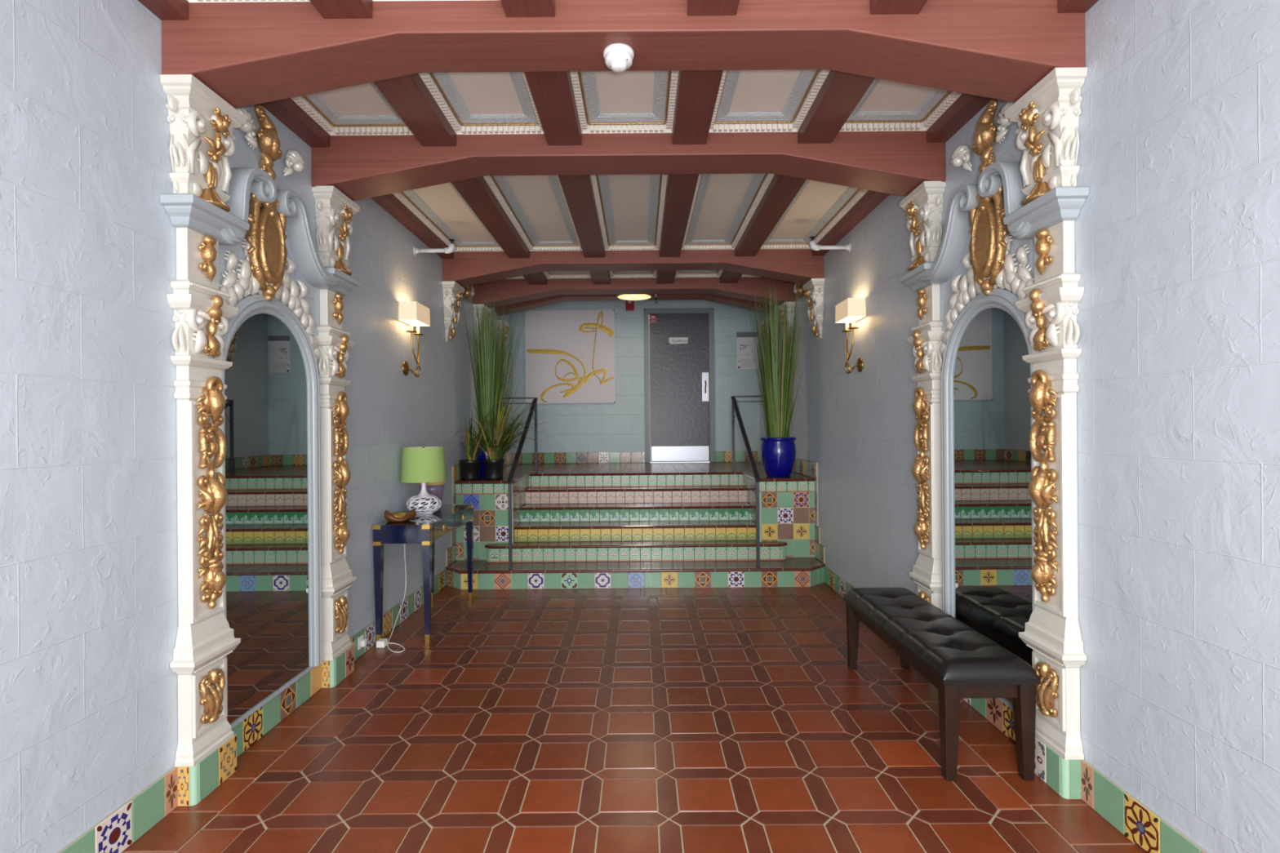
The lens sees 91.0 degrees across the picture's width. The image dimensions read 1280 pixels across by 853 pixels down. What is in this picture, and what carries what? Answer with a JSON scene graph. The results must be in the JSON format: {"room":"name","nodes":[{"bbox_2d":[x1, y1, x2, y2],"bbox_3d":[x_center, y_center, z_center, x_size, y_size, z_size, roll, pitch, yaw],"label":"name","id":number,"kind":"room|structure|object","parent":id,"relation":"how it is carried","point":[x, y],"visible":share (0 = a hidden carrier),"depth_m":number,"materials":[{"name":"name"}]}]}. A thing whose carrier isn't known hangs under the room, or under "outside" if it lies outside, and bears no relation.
{"room":"building entrance lobby","nodes":[
{"label":"building entrance lobby","id":0,"kind":"room"},
{"bbox_2d":[0,0,512,852],"bbox_3d":[-1.917,-0.205,3.250,0.149,3.600,11.700,0,0,0],"label":"wall","id":1,"kind":"structure","parent":0,"point":[89,626],"depth_m":2.16,"materials":[{"name":"paint"}]},
{"bbox_2d":[160,74,249,806],"bbox_3d":[-1.764,0.069,2.593,0.151,2.850,0.355,0,0,0],"label":"pilaster","id":2,"kind":"object","parent":1,"relation":"attached to","point":[202,123],"visible":1,"depth_m":2.53,"materials":[{"name":"white stone"}]},
{"bbox_2d":[186,0,310,2],"bbox_3d":[-1.483,-1.669,1.365,0.518,0.057,2.128,0,0,0],"label":"trim","id":3,"kind":"structure","parent":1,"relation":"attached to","point":[188,1],"depth_m":2.43,"materials":[{"name":"white"}]},
{"bbox_2d":[245,103,287,301],"bbox_3d":[-1.798,-1.066,3.047,0.099,0.918,0.324,0,0,0],"label":"cartouche","id":4,"kind":"object","parent":1,"relation":"attached to","point":[266,237],"visible":0.76,"depth_m":3.02,"materials":[{"name":"gold metal"}]},
{"bbox_2d":[218,106,319,362],"bbox_3d":[-1.812,-0.880,3.108,0.069,1.165,0.957,0,0,0],"label":"foliage","id":5,"kind":"object","parent":1,"relation":"attached to","point":[246,284],"visible":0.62,"depth_m":3.00,"materials":[{"name":"paint"}]},
{"bbox_2d":[222,294,321,728],"bbox_3d":[-1.815,0.346,3.108,0.043,1.981,0.888,0,0,0],"label":"arched mirror","id":6,"kind":"object","parent":1,"relation":"attached to","point":[272,410],"visible":0.81,"depth_m":3.10,"materials":[{"name":"clear mirror"}]},
{"bbox_2d":[218,167,339,287],"bbox_3d":[-1.795,-0.991,3.158,0.104,0.404,1.026,0,0,0],"label":"pediment","id":7,"kind":"object","parent":1,"relation":"attached to","point":[244,180],"visible":0.88,"depth_m":3.12,"materials":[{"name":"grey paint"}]},
{"bbox_2d":[57,453,514,852],"bbox_3d":[-1.824,0.938,3.250,0.018,1.113,11.700,0,0,0],"label":"baseboard","id":8,"kind":"structure","parent":1,"relation":"attached to","point":[126,824],"depth_m":2.89,"materials":[{"name":"multicoloured tile"}]},
{"bbox_2d":[311,185,361,688],"bbox_3d":[-1.764,0.069,3.710,0.151,2.850,0.350,0,0,0],"label":"pilaster","id":9,"kind":"object","parent":1,"relation":"attached to","point":[335,211],"visible":1,"depth_m":3.64,"materials":[{"name":"white stone"}]},
{"bbox_2d":[291,81,413,135],"bbox_3d":[-1.483,-1.669,3.123,0.518,0.057,0.833,0,0,0],"label":"trim","id":10,"kind":"structure","parent":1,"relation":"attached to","point":[314,104],"depth_m":3.45,"materials":[{"name":"white"}]},
{"bbox_2d":[357,634,367,650],"bbox_3d":[-1.797,1.399,4.077,0.036,0.080,0.075,0,0,0],"label":"plug","id":11,"kind":"object","parent":1,"relation":"attached to","point":[362,642],"visible":1,"depth_m":4.06,"materials":[{"name":"white plastic"}]},
{"bbox_2d":[398,301,430,377],"bbox_3d":[-1.770,-0.669,4.930,0.149,0.564,0.310,0,0,0],"label":"wall sconce","id":12,"kind":"object","parent":1,"relation":"attached to","point":[414,313],"visible":1,"depth_m":4.87,"materials":[{"name":"beige fabric"}]},
{"bbox_2d":[413,239,454,255],"bbox_3d":[-1.687,-1.471,5.170,0.329,0.128,0.080,0,0,0],"label":"pipe","id":13,"kind":"object","parent":1,"relation":"attached to","point":[451,249],"visible":1,"depth_m":5.15,"materials":[{"name":"white paint"}]},
{"bbox_2d":[392,182,503,251],"bbox_3d":[-1.483,-1.669,4.853,0.518,0.057,2.073,0,0,0],"label":"trim","id":14,"kind":"structure","parent":1,"relation":"attached to","point":[411,200],"depth_m":5.20,"materials":[{"name":"white"}]},
{"bbox_2d":[441,280,464,342],"bbox_3d":[-1.773,-1.081,6.032,0.150,0.550,0.345,0,0,0],"label":"corbel","id":15,"kind":"object","parent":1,"relation":"attached to","point":[452,292],"visible":1,"depth_m":5.94,"materials":[{"name":"paint"}]},
{"bbox_2d":[462,285,475,301],"bbox_3d":[-1.806,-1.423,6.575,0.090,0.206,0.557,0,0,0],"label":"crest ornament","id":16,"kind":"object","parent":1,"relation":"attached to","point":[468,292],"visible":0.53,"depth_m":6.55,"materials":[{"name":"gold metal"}]},
{"bbox_2d":[472,304,489,355],"bbox_3d":[-1.773,-1.081,7.133,0.150,0.550,0.345,0,0,0],"label":"corbel","id":17,"kind":"object","parent":1,"relation":"attached to","point":[479,306],"visible":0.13,"depth_m":7.01,"materials":[{"name":"paint"}]},
{"bbox_2d":[494,320,509,359],"bbox_3d":[-1.773,-1.081,8.170,0.150,0.550,0.320,0,0,0],"label":"corbel","id":18,"kind":"object","parent":1,"relation":"attached to","point":[506,324],"visible":0.34,"depth_m":8.08,"materials":[{"name":"paint"}]},
{"bbox_2d":[505,275,525,279],"bbox_3d":[-1.483,-1.669,6.577,0.518,0.057,0.823,0,0,0],"label":"trim","id":19,"kind":"structure","parent":1,"relation":"attached to","point":[518,277],"depth_m":6.98,"materials":[{"name":"white"}]},
{"bbox_2d":[319,69,934,242],"bbox_3d":[-0.067,-1.845,3.325,3.875,0.270,11.850,0,0,0],"label":"ceiling","id":20,"kind":"structure","parent":0,"point":[764,90],"depth_m":4.35,"materials":[{"name":"paint"}]},
{"bbox_2d":[137,0,188,19],"bbox_3d":[-1.798,-1.636,1.365,0.110,0.130,2.130,0,0,0],"label":"joist","id":21,"kind":"object","parent":20,"relation":"attached to","point":[162,9],"visible":1,"depth_m":2.38,"materials":[{"name":"red wood"}]},
{"bbox_2d":[260,97,330,146],"bbox_3d":[-1.798,-1.636,3.123,0.110,0.130,0.835,0,0,0],"label":"joist","id":22,"kind":"object","parent":20,"relation":"attached to","point":[286,111],"visible":0.38,"depth_m":3.27,"materials":[{"name":"brown wood"}]},
{"bbox_2d":[310,0,372,18],"bbox_3d":[-1.128,-1.641,1.365,0.190,0.130,2.130,0,0,0],"label":"joist","id":23,"kind":"object","parent":20,"relation":"attached to","point":[328,9],"visible":1,"depth_m":2.38,"materials":[{"name":"red wood"}]},
{"bbox_2d":[370,193,453,258],"bbox_3d":[-1.798,-1.636,4.853,0.110,0.130,2.075,0,0,0],"label":"joist","id":24,"kind":"object","parent":20,"relation":"attached to","point":[390,203],"visible":0.37,"depth_m":4.87,"materials":[{"name":"brown wood"}]},
{"bbox_2d":[372,0,454,0],"bbox_3d":[-0.776,-1.675,1.365,0.513,0.057,2.128,0,0,0],"label":"trim","id":25,"kind":"structure","parent":20,"relation":"attached to","point":[372,0],"depth_m":2.43,"materials":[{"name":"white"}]},
{"bbox_2d":[373,73,456,146],"bbox_3d":[-1.128,-1.641,3.123,0.190,0.130,0.835,0,0,0],"label":"joist","id":26,"kind":"object","parent":20,"relation":"attached to","point":[409,95],"visible":0.44,"depth_m":3.14,"materials":[{"name":"red wood"}]},
{"bbox_2d":[418,71,544,134],"bbox_3d":[-0.776,-1.675,3.123,0.513,0.057,0.833,0,0,0],"label":"trim","id":27,"kind":"structure","parent":20,"relation":"attached to","point":[451,102],"depth_m":3.38,"materials":[{"name":"white paint"}]},
{"bbox_2d":[450,176,529,257],"bbox_3d":[-1.128,-1.641,4.853,0.190,0.130,2.075,0,0,0],"label":"joist","id":28,"kind":"object","parent":20,"relation":"attached to","point":[476,192],"visible":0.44,"depth_m":4.69,"materials":[{"name":"brown wood"}]},
{"bbox_2d":[501,0,555,17],"bbox_3d":[-0.423,-1.647,1.365,0.190,0.130,2.130,0,0,0],"label":"joist","id":29,"kind":"object","parent":20,"relation":"attached to","point":[512,8],"visible":1,"depth_m":2.38,"materials":[{"name":"red wood"}]},
{"bbox_2d":[483,174,582,251],"bbox_3d":[-0.776,-1.675,4.853,0.513,0.057,2.073,0,0,0],"label":"trim","id":30,"kind":"structure","parent":20,"relation":"attached to","point":[500,186],"depth_m":4.98,"materials":[{"name":"white"}]},
{"bbox_2d":[523,271,546,284],"bbox_3d":[-1.128,-1.641,6.577,0.190,0.130,0.825,0,0,0],"label":"joist","id":31,"kind":"object","parent":20,"relation":"attached to","point":[537,278],"visible":0.31,"depth_m":6.74,"materials":[{"name":"brown wood"}]},
{"bbox_2d":[524,71,582,145],"bbox_3d":[-0.423,-1.647,3.123,0.190,0.130,0.835,0,0,0],"label":"joist","id":32,"kind":"object","parent":20,"relation":"attached to","point":[553,95],"visible":0.44,"depth_m":3.11,"materials":[{"name":"red wood"}]},
{"bbox_2d":[542,271,591,278],"bbox_3d":[-0.776,-1.675,6.577,0.513,0.057,0.823,0,0,0],"label":"trim","id":33,"kind":"structure","parent":20,"relation":"attached to","point":[548,274],"depth_m":6.94,"materials":[{"name":"white"}]},
{"bbox_2d":[557,174,604,257],"bbox_3d":[-0.423,-1.647,4.853,0.190,0.130,2.075,0,0,0],"label":"joist","id":34,"kind":"object","parent":20,"relation":"attached to","point":[578,190],"visible":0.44,"depth_m":4.65,"materials":[{"name":"brown wood"}]},
{"bbox_2d":[589,271,610,284],"bbox_3d":[-0.423,-1.647,6.577,0.190,0.130,0.825,0,0,0],"label":"joist","id":35,"kind":"object","parent":20,"relation":"attached to","point":[597,277],"visible":0.4,"depth_m":6.69,"materials":[{"name":"brown wood"}]},
{"bbox_2d":[161,0,1084,108],"bbox_3d":[-0.065,-1.545,2.567,3.575,0.369,0.275,0,0,0],"label":"ceiling beam","id":36,"kind":"structure","parent":20,"relation":"attached to","point":[248,53],"depth_m":2.43,"materials":[{"name":"red wood"}]},
{"bbox_2d":[603,43,634,72],"bbox_3d":[-0.087,-1.491,2.565,0.126,0.073,0.126,0,0,0],"label":"smoke detector","id":37,"kind":"object","parent":36,"relation":"attached to","point":[618,57],"visible":1,"depth_m":2.53,"materials":[{"name":"white plastic"}]},
{"bbox_2d":[569,70,679,133],"bbox_3d":[-0.073,-1.680,3.123,0.508,0.057,0.833,0,0,0],"label":"trim","id":38,"kind":"structure","parent":20,"relation":"attached to","point":[658,121],"depth_m":3.36,"materials":[{"name":"white"}]},
{"bbox_2d":[311,130,946,200],"bbox_3d":[-0.065,-1.545,3.678,3.575,0.369,0.275,0,0,0],"label":"ceiling beam","id":39,"kind":"structure","parent":20,"relation":"attached to","point":[892,162],"depth_m":3.54,"materials":[{"name":"brown wood"}]},
{"bbox_2d":[590,173,667,250],"bbox_3d":[-0.073,-1.680,4.853,0.508,0.057,2.073,0,0,0],"label":"trim","id":40,"kind":"structure","parent":20,"relation":"attached to","point":[653,242],"depth_m":4.97,"materials":[{"name":"white paint"}]},
{"bbox_2d":[442,248,823,287],"bbox_3d":[-0.065,-1.545,6.027,3.575,0.369,0.275,0,0,0],"label":"ceiling beam","id":41,"kind":"structure","parent":20,"relation":"attached to","point":[466,268],"depth_m":5.89,"materials":[{"name":"brown wood"}]},
{"bbox_2d":[608,270,657,278],"bbox_3d":[-0.073,-1.680,6.577,0.508,0.057,0.823,0,0,0],"label":"trim","id":42,"kind":"structure","parent":20,"relation":"attached to","point":[635,273],"depth_m":6.94,"materials":[{"name":"white"}]},
{"bbox_2d":[473,276,795,307],"bbox_3d":[-0.065,-1.545,7.128,3.575,0.369,0.275,0,0,0],"label":"ceiling beam","id":43,"kind":"structure","parent":20,"relation":"attached to","point":[522,291],"depth_m":6.99,"materials":[{"name":"brown wood"}]},
{"bbox_2d":[615,293,653,300],"bbox_3d":[-0.069,-1.721,7.620,0.450,0.317,0.450,0,0,0],"label":"ceiling light","id":44,"kind":"object","parent":20,"relation":"attached to","point":[630,296],"visible":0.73,"depth_m":7.60,"materials":[{"name":"white glass"}]},
{"bbox_2d":[495,293,774,315],"bbox_3d":[-0.066,-1.695,8.175,3.575,0.449,0.250,0,0,0],"label":"ceiling beam","id":45,"kind":"structure","parent":20,"relation":"attached to","point":[537,303],"depth_m":8.07,"materials":[{"name":"brown wood"}]},
{"bbox_2d":[656,270,676,284],"bbox_3d":[0.277,-1.652,6.577,0.190,0.130,0.825,0,0,0],"label":"joist","id":46,"kind":"object","parent":20,"relation":"attached to","point":[663,277],"visible":0.4,"depth_m":6.68,"materials":[{"name":"brown wood"}]},
{"bbox_2d":[659,173,698,257],"bbox_3d":[0.277,-1.652,4.853,0.190,0.130,2.075,0,0,0],"label":"joist","id":47,"kind":"object","parent":20,"relation":"attached to","point":[680,188],"visible":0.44,"depth_m":4.65,"materials":[{"name":"brown wood"}]},
{"bbox_2d":[672,70,723,144],"bbox_3d":[0.277,-1.652,3.123,0.190,0.130,0.835,0,0,0],"label":"joist","id":48,"kind":"object","parent":20,"relation":"attached to","point":[697,91],"visible":0.44,"depth_m":3.10,"materials":[{"name":"red wood"}]},
{"bbox_2d":[675,270,723,277],"bbox_3d":[0.629,-1.685,6.577,0.513,0.057,0.823,0,0,0],"label":"trim","id":49,"kind":"structure","parent":20,"relation":"attached to","point":[679,273],"depth_m":6.95,"materials":[{"name":"white"}]},
{"bbox_2d":[687,0,739,15],"bbox_3d":[0.277,-1.652,1.365,0.190,0.130,2.130,0,0,0],"label":"joist","id":50,"kind":"object","parent":20,"relation":"attached to","point":[695,7],"visible":1,"depth_m":2.38,"materials":[{"name":"red wood"}]},
{"bbox_2d":[681,173,774,249],"bbox_3d":[0.629,-1.685,4.853,0.513,0.057,2.073,0,0,0],"label":"trim","id":51,"kind":"structure","parent":20,"relation":"attached to","point":[740,221],"depth_m":5.00,"materials":[{"name":"white"}]},
{"bbox_2d":[720,270,742,283],"bbox_3d":[0.982,-1.658,6.577,0.190,0.130,0.825,0,0,0],"label":"joist","id":52,"kind":"object","parent":20,"relation":"attached to","point":[726,277],"visible":0.31,"depth_m":6.74,"materials":[{"name":"brown wood"}]},
{"bbox_2d":[708,69,830,132],"bbox_3d":[0.629,-1.685,3.123,0.513,0.057,0.833,0,0,0],"label":"trim","id":53,"kind":"structure","parent":20,"relation":"attached to","point":[792,117],"depth_m":3.38,"materials":[{"name":"white paint"}]},
{"bbox_2d":[734,173,806,256],"bbox_3d":[0.982,-1.658,4.853,0.190,0.130,2.075,0,0,0],"label":"joist","id":54,"kind":"object","parent":20,"relation":"attached to","point":[782,189],"visible":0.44,"depth_m":4.70,"materials":[{"name":"brown wood"}]},
{"bbox_2d":[797,70,875,143],"bbox_3d":[0.982,-1.658,3.123,0.190,0.130,0.835,0,0,0],"label":"joist","id":55,"kind":"object","parent":20,"relation":"attached to","point":[840,93],"visible":0.44,"depth_m":3.14,"materials":[{"name":"red wood"}]},
{"bbox_2d":[812,190,890,255],"bbox_3d":[1.667,-1.663,4.853,0.110,0.130,2.075,0,0,0],"label":"joist","id":56,"kind":"object","parent":20,"relation":"attached to","point":[871,199],"visible":0.37,"depth_m":4.88,"materials":[{"name":"brown wood"}]},
{"bbox_2d":[870,0,927,13],"bbox_3d":[0.982,-1.658,1.365,0.190,0.130,2.130,0,0,0],"label":"joist","id":57,"kind":"object","parent":20,"relation":"attached to","point":[877,6],"visible":1,"depth_m":2.39,"materials":[{"name":"red wood"}]},
{"bbox_2d":[926,93,993,142],"bbox_3d":[1.667,-1.663,3.123,0.110,0.130,0.835,0,0,0],"label":"joist","id":58,"kind":"object","parent":20,"relation":"attached to","point":[966,106],"visible":0.38,"depth_m":3.27,"materials":[{"name":"red wood"}]},
{"bbox_2d":[1057,0,1098,13],"bbox_3d":[1.667,-1.663,1.365,0.110,0.130,2.130,0,0,0],"label":"joist","id":59,"kind":"object","parent":20,"relation":"attached to","point":[1064,6],"visible":1,"depth_m":2.39,"materials":[{"name":"red wood"}]},
{"bbox_2d":[121,582,1144,852],"bbox_3d":[-0.041,1.482,1.800,3.575,0.004,8.800,0,0,0],"label":"floor","id":60,"kind":"structure","parent":0,"point":[647,720],"depth_m":2.88,"materials":[{"name":"brown tile"}]},
{"bbox_2d":[376,543,406,653],"bbox_3d":[-1.769,1.143,4.483,0.185,0.699,0.772,0,0,-20],"label":"lamp cord","id":61,"kind":"object","parent":60,"relation":"on","point":[381,642],"visible":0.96,"depth_m":4.29,"materials":[{"name":"white plastic"}]},
{"bbox_2d":[373,504,474,644],"bbox_3d":[-1.613,1.081,4.853,0.409,0.821,1.138,0,0,0],"label":"console table","id":62,"kind":"object","parent":60,"relation":"on","point":[424,530],"visible":0.95,"depth_m":4.30,"materials":[{"name":"blue paint"}]},
{"bbox_2d":[384,509,416,522],"bbox_3d":[-1.704,0.628,4.460,0.217,0.086,0.191,0,0,0],"label":"bowl","id":63,"kind":"object","parent":62,"relation":"on","point":[398,517],"visible":1,"depth_m":4.41,"materials":[{"name":"brown wood"}]},
{"bbox_2d":[400,444,446,515],"bbox_3d":[-1.662,0.404,4.830,0.336,0.534,0.336,0,0,0],"label":"table lamp","id":64,"kind":"object","parent":62,"relation":"on","point":[423,464],"visible":1,"depth_m":4.72,"materials":[{"name":"green fabric"}]},
{"bbox_2d":[418,480,445,502],"bbox_3d":[-1.696,0.544,5.130,0.216,0.254,0.216,0,0,0],"label":"vase","id":65,"kind":"object","parent":62,"relation":"on","point":[437,489],"visible":0.42,"depth_m":5.06,"materials":[{"name":"purple ceramic"}]},
{"bbox_2d":[445,471,825,589],"bbox_3d":[-0.045,1.002,6.449,3.575,0.956,1.441,0,0,0],"label":"staircase","id":66,"kind":"structure","parent":60,"relation":"on","point":[677,529],"depth_m":6.27,"materials":[{"name":"multicoloured tile"}]},
{"bbox_2d":[455,409,499,479],"bbox_3d":[-1.579,0.163,6.338,0.493,0.749,0.693,0,0,-8],"label":"potted plant","id":67,"kind":"object","parent":66,"relation":"on","point":[470,467],"visible":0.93,"depth_m":6.29,"materials":[{"name":"green plant"}]},
{"bbox_2d":[454,473,530,559],"bbox_3d":[-1.531,0.942,6.664,0.604,0.813,0.951,0,0,0],"label":"plinth","id":68,"kind":"object","parent":66,"relation":"on","point":[489,499],"visible":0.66,"depth_m":6.21,"materials":[{"name":"multicoloured tile"}]},
{"bbox_2d":[462,291,526,477],"bbox_3d":[-1.515,-0.456,6.757,0.641,1.986,0.824,0,0,-4],"label":"potted grass","id":69,"kind":"object","parent":66,"relation":"on","point":[490,373],"depth_m":6.61,"materials":[{"name":"plant"}]},
{"bbox_2d":[474,440,503,477],"bbox_3d":[-1.632,0.348,6.740,0.354,0.380,0.354,0,0,0],"label":"pot","id":70,"kind":"object","parent":69,"relation":"attached to","point":[482,455],"depth_m":6.58,"materials":[{"name":"ceramic"}]},
{"bbox_2d":[453,386,549,479],"bbox_3d":[-1.291,0.066,6.334,0.956,0.939,1.229,0,0,0],"label":"potted plant","id":71,"kind":"object","parent":66,"relation":"on","point":[497,446],"visible":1,"depth_m":6.30,"materials":[{"name":"green plant"}]},
{"bbox_2d":[501,397,537,569],"bbox_3d":[-1.508,0.491,6.532,0.657,1.653,1.532,0,0,0],"label":"stair railing","id":72,"kind":"object","parent":66,"relation":"on","point":[534,404],"visible":0.89,"depth_m":6.23,"materials":[{"name":"grey metal"}]},
{"bbox_2d":[731,395,764,567],"bbox_3d":[1.400,0.469,6.532,0.677,1.653,1.532,0,0,0],"label":"stair railing","id":73,"kind":"object","parent":66,"relation":"on","point":[734,402],"visible":0.91,"depth_m":6.29,"materials":[{"name":"grey metal"}]},
{"bbox_2d":[741,471,815,557],"bbox_3d":[1.444,0.918,6.664,0.596,0.813,0.951,0,0,0],"label":"plinth","id":74,"kind":"object","parent":66,"relation":"on","point":[786,504],"visible":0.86,"depth_m":6.21,"materials":[{"name":"multicoloured tile"}]},
{"bbox_2d":[744,281,805,476],"bbox_3d":[1.401,-0.486,6.502,0.673,2.000,0.736,0,0,-42],"label":"potted grass","id":75,"kind":"object","parent":74,"relation":"on","point":[778,450],"depth_m":6.39,"materials":[{"name":"plant"}]},
{"bbox_2d":[843,587,1040,781],"bbox_3d":[1.450,1.221,3.223,0.400,0.495,1.275,0,0,0],"label":"tufted bench","id":76,"kind":"object","parent":60,"relation":"on","point":[961,662],"visible":1,"depth_m":2.71,"materials":[{"name":"black leather"}]},
{"bbox_2d":[843,587,1040,685],"bbox_3d":[1.448,1.019,3.223,0.400,0.090,1.275,0,0,0],"label":"cushion","id":77,"kind":"object","parent":76,"relation":"on","point":[953,652],"depth_m":2.88,"materials":[{"name":"black leather"}]},
{"bbox_2d":[503,462,764,474],"bbox_3d":[-0.048,0.556,8.110,3.575,0.060,1.980,0,0,0],"label":"floor","id":78,"kind":"structure","parent":0,"point":[522,468],"depth_m":8.01,"materials":[{"name":"brown tile"}]},
{"bbox_2d":[511,299,759,463],"bbox_3d":[-0.055,-0.270,9.175,3.875,3.500,0.150,0,0,0],"label":"wall","id":79,"kind":"structure","parent":0,"point":[619,426],"depth_m":9.10,"materials":[{"name":"paint"}]},
{"bbox_2d":[524,310,615,403],"bbox_3d":[-1.008,-1.007,9.077,1.290,1.340,0.044,0,0,0],"label":"abstract painting","id":80,"kind":"object","parent":79,"relation":"attached to","point":[570,354],"visible":0.99,"depth_m":9.06,"materials":[{"name":"white fabric"}]},
{"bbox_2d":[625,300,634,311],"bbox_3d":[-0.146,-1.749,9.063,0.121,0.150,0.074,0,0,0],"label":"fire alarm","id":81,"kind":"object","parent":79,"relation":"attached to","point":[629,304],"visible":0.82,"depth_m":9.05,"materials":[{"name":"red plastic"}]},
{"bbox_2d":[514,450,759,463],"bbox_3d":[-0.049,0.446,9.093,3.575,0.158,0.014,0,0,0],"label":"baseboard","id":82,"kind":"structure","parent":79,"relation":"attached to","point":[720,456],"depth_m":9.09,"materials":[{"name":"green tile"}]},
{"bbox_2d":[644,307,715,462],"bbox_3d":[0.569,-0.595,9.098,1.014,2.230,0.104,0,0,0],"label":"door","id":83,"kind":"structure","parent":79,"relation":"in","point":[679,395],"depth_m":9.10,"materials":[{"name":"grey metal"}]},
{"bbox_2d":[649,314,657,322],"bbox_3d":[0.192,-1.563,9.098,0.108,0.113,0.004,0,0,0],"label":"sticker","id":84,"kind":"object","parent":83,"relation":"attached to","point":[653,317],"visible":1,"depth_m":9.10,"materials":[{"name":"red paper"}]},
{"bbox_2d":[669,337,688,344],"bbox_3d":[0.558,-1.241,9.098,0.275,0.097,0.004,0,0,0],"label":"door sign","id":85,"kind":"object","parent":83,"relation":"attached to","point":[673,340],"visible":1,"depth_m":9.10,"materials":[{"name":"white paper"}]},
{"bbox_2d":[736,332,758,368],"bbox_3d":[1.556,-1.100,9.097,0.314,0.535,0.005,0,0,0],"label":"notice","id":86,"kind":"object","parent":79,"relation":"attached to","point":[745,360],"visible":0.94,"depth_m":9.10,"materials":[{"name":"white paper"}]},
{"bbox_2d":[760,437,796,476],"bbox_3d":[1.435,0.314,6.520,0.370,0.400,0.370,0,0,0],"label":"pot","id":87,"kind":"object","parent":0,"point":[778,455],"depth_m":6.38,"materials":[{"name":"ceramic"}]},
{"bbox_2d":[759,0,1279,852],"bbox_3d":[1.809,-0.234,3.250,0.149,3.600,11.700,0,0,0],"label":"wall","id":88,"kind":"structure","parent":0,"point":[1177,228],"depth_m":2.11,"materials":[{"name":"paint"}]},
{"bbox_2d":[741,273,758,276],"bbox_3d":[1.344,-1.691,6.577,0.533,0.057,0.823,0,0,0],"label":"trim","id":89,"kind":"structure","parent":88,"relation":"attached to","point":[744,274],"depth_m":6.96,"materials":[{"name":"white"}]},
{"bbox_2d":[778,302,795,351],"bbox_3d":[1.651,-1.108,7.133,0.150,0.550,0.345,0,0,0],"label":"corbel","id":90,"kind":"object","parent":88,"relation":"attached to","point":[790,305],"visible":0.29,"depth_m":7.01,"materials":[{"name":"paint"}]},
{"bbox_2d":[793,283,804,298],"bbox_3d":[1.678,-1.450,6.575,0.090,0.206,0.557,0,0,0],"label":"crest ornament","id":91,"kind":"object","parent":88,"relation":"attached to","point":[798,288],"visible":0.52,"depth_m":6.55,"materials":[{"name":"gold metal"}]},
{"bbox_2d":[802,278,824,340],"bbox_3d":[1.651,-1.108,6.032,0.150,0.550,0.345,0,0,0],"label":"corbel","id":92,"kind":"object","parent":88,"relation":"attached to","point":[813,289],"visible":1,"depth_m":5.94,"materials":[{"name":"paint"}]},
{"bbox_2d":[760,179,868,248],"bbox_3d":[1.344,-1.691,4.853,0.533,0.057,2.073,0,0,0],"label":"trim","id":93,"kind":"structure","parent":88,"relation":"attached to","point":[851,195],"depth_m":5.19,"materials":[{"name":"white"}]},
{"bbox_2d":[808,235,851,252],"bbox_3d":[1.558,-1.496,5.170,0.329,0.128,0.080,0,0,0],"label":"pipe","id":94,"kind":"object","parent":88,"relation":"attached to","point":[813,246],"visible":1,"depth_m":5.15,"materials":[{"name":"white paint"}]},
{"bbox_2d":[835,297,866,373],"bbox_3d":[1.654,-0.696,4.930,0.149,0.564,0.310,0,0,0],"label":"wall sconce","id":95,"kind":"object","parent":88,"relation":"attached to","point":[850,310],"visible":1,"depth_m":4.87,"materials":[{"name":"beige fabric"}]},
{"bbox_2d":[839,77,962,131],"bbox_3d":[1.344,-1.691,3.123,0.533,0.057,0.833,0,0,0],"label":"trim","id":96,"kind":"structure","parent":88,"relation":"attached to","point":[939,100],"depth_m":3.45,"materials":[{"name":"white paint"}]},
{"bbox_2d":[898,181,946,610],"bbox_3d":[1.660,0.042,3.710,0.152,2.850,0.350,0,0,0],"label":"pilaster","id":97,"kind":"object","parent":88,"relation":"attached to","point":[923,206],"visible":0.94,"depth_m":3.64,"materials":[{"name":"white paint"}]},
{"bbox_2d":[919,161,1034,282],"bbox_3d":[1.674,-1.018,3.158,0.104,0.404,1.026,0,0,0],"label":"pediment","id":98,"kind":"object","parent":88,"relation":"attached to","point":[1007,175],"visible":0.88,"depth_m":3.12,"materials":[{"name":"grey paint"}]},
{"bbox_2d":[759,450,1208,852],"bbox_3d":[1.733,0.910,3.250,0.018,1.113,11.700,0,0,0],"label":"baseboard","id":99,"kind":"structure","parent":88,"relation":"attached to","point":[1142,826],"depth_m":2.34,"materials":[{"name":"multicoloured tile"}]},
{"bbox_2d":[940,101,1034,357],"bbox_3d":[1.693,-0.907,3.108,0.069,1.165,0.957,0,0,0],"label":"foliage","id":100,"kind":"object","parent":88,"relation":"attached to","point":[1011,278],"visible":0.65,"depth_m":3.03,"materials":[{"name":"paint"}]},
{"bbox_2d":[941,288,1035,710],"bbox_3d":[1.715,0.318,3.108,0.043,1.981,0.888,0,0,0],"label":"arched mirror","id":101,"kind":"object","parent":88,"relation":"attached to","point":[986,406],"visible":0.73,"depth_m":3.10,"materials":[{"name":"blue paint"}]},
{"bbox_2d":[968,98,1008,295],"bbox_3d":[1.676,-1.093,3.047,0.099,0.918,0.324,0,0,0],"label":"cartouche","id":102,"kind":"object","parent":88,"relation":"attached to","point":[988,232],"visible":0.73,"depth_m":3.02,"materials":[{"name":"gold metal"}]},
{"bbox_2d":[1003,66,1088,799],"bbox_3d":[1.660,0.042,2.592,0.152,2.850,0.355,0,0,0],"label":"pilaster","id":103,"kind":"object","parent":88,"relation":"attached to","point":[1046,115],"visible":0.99,"depth_m":2.53,"materials":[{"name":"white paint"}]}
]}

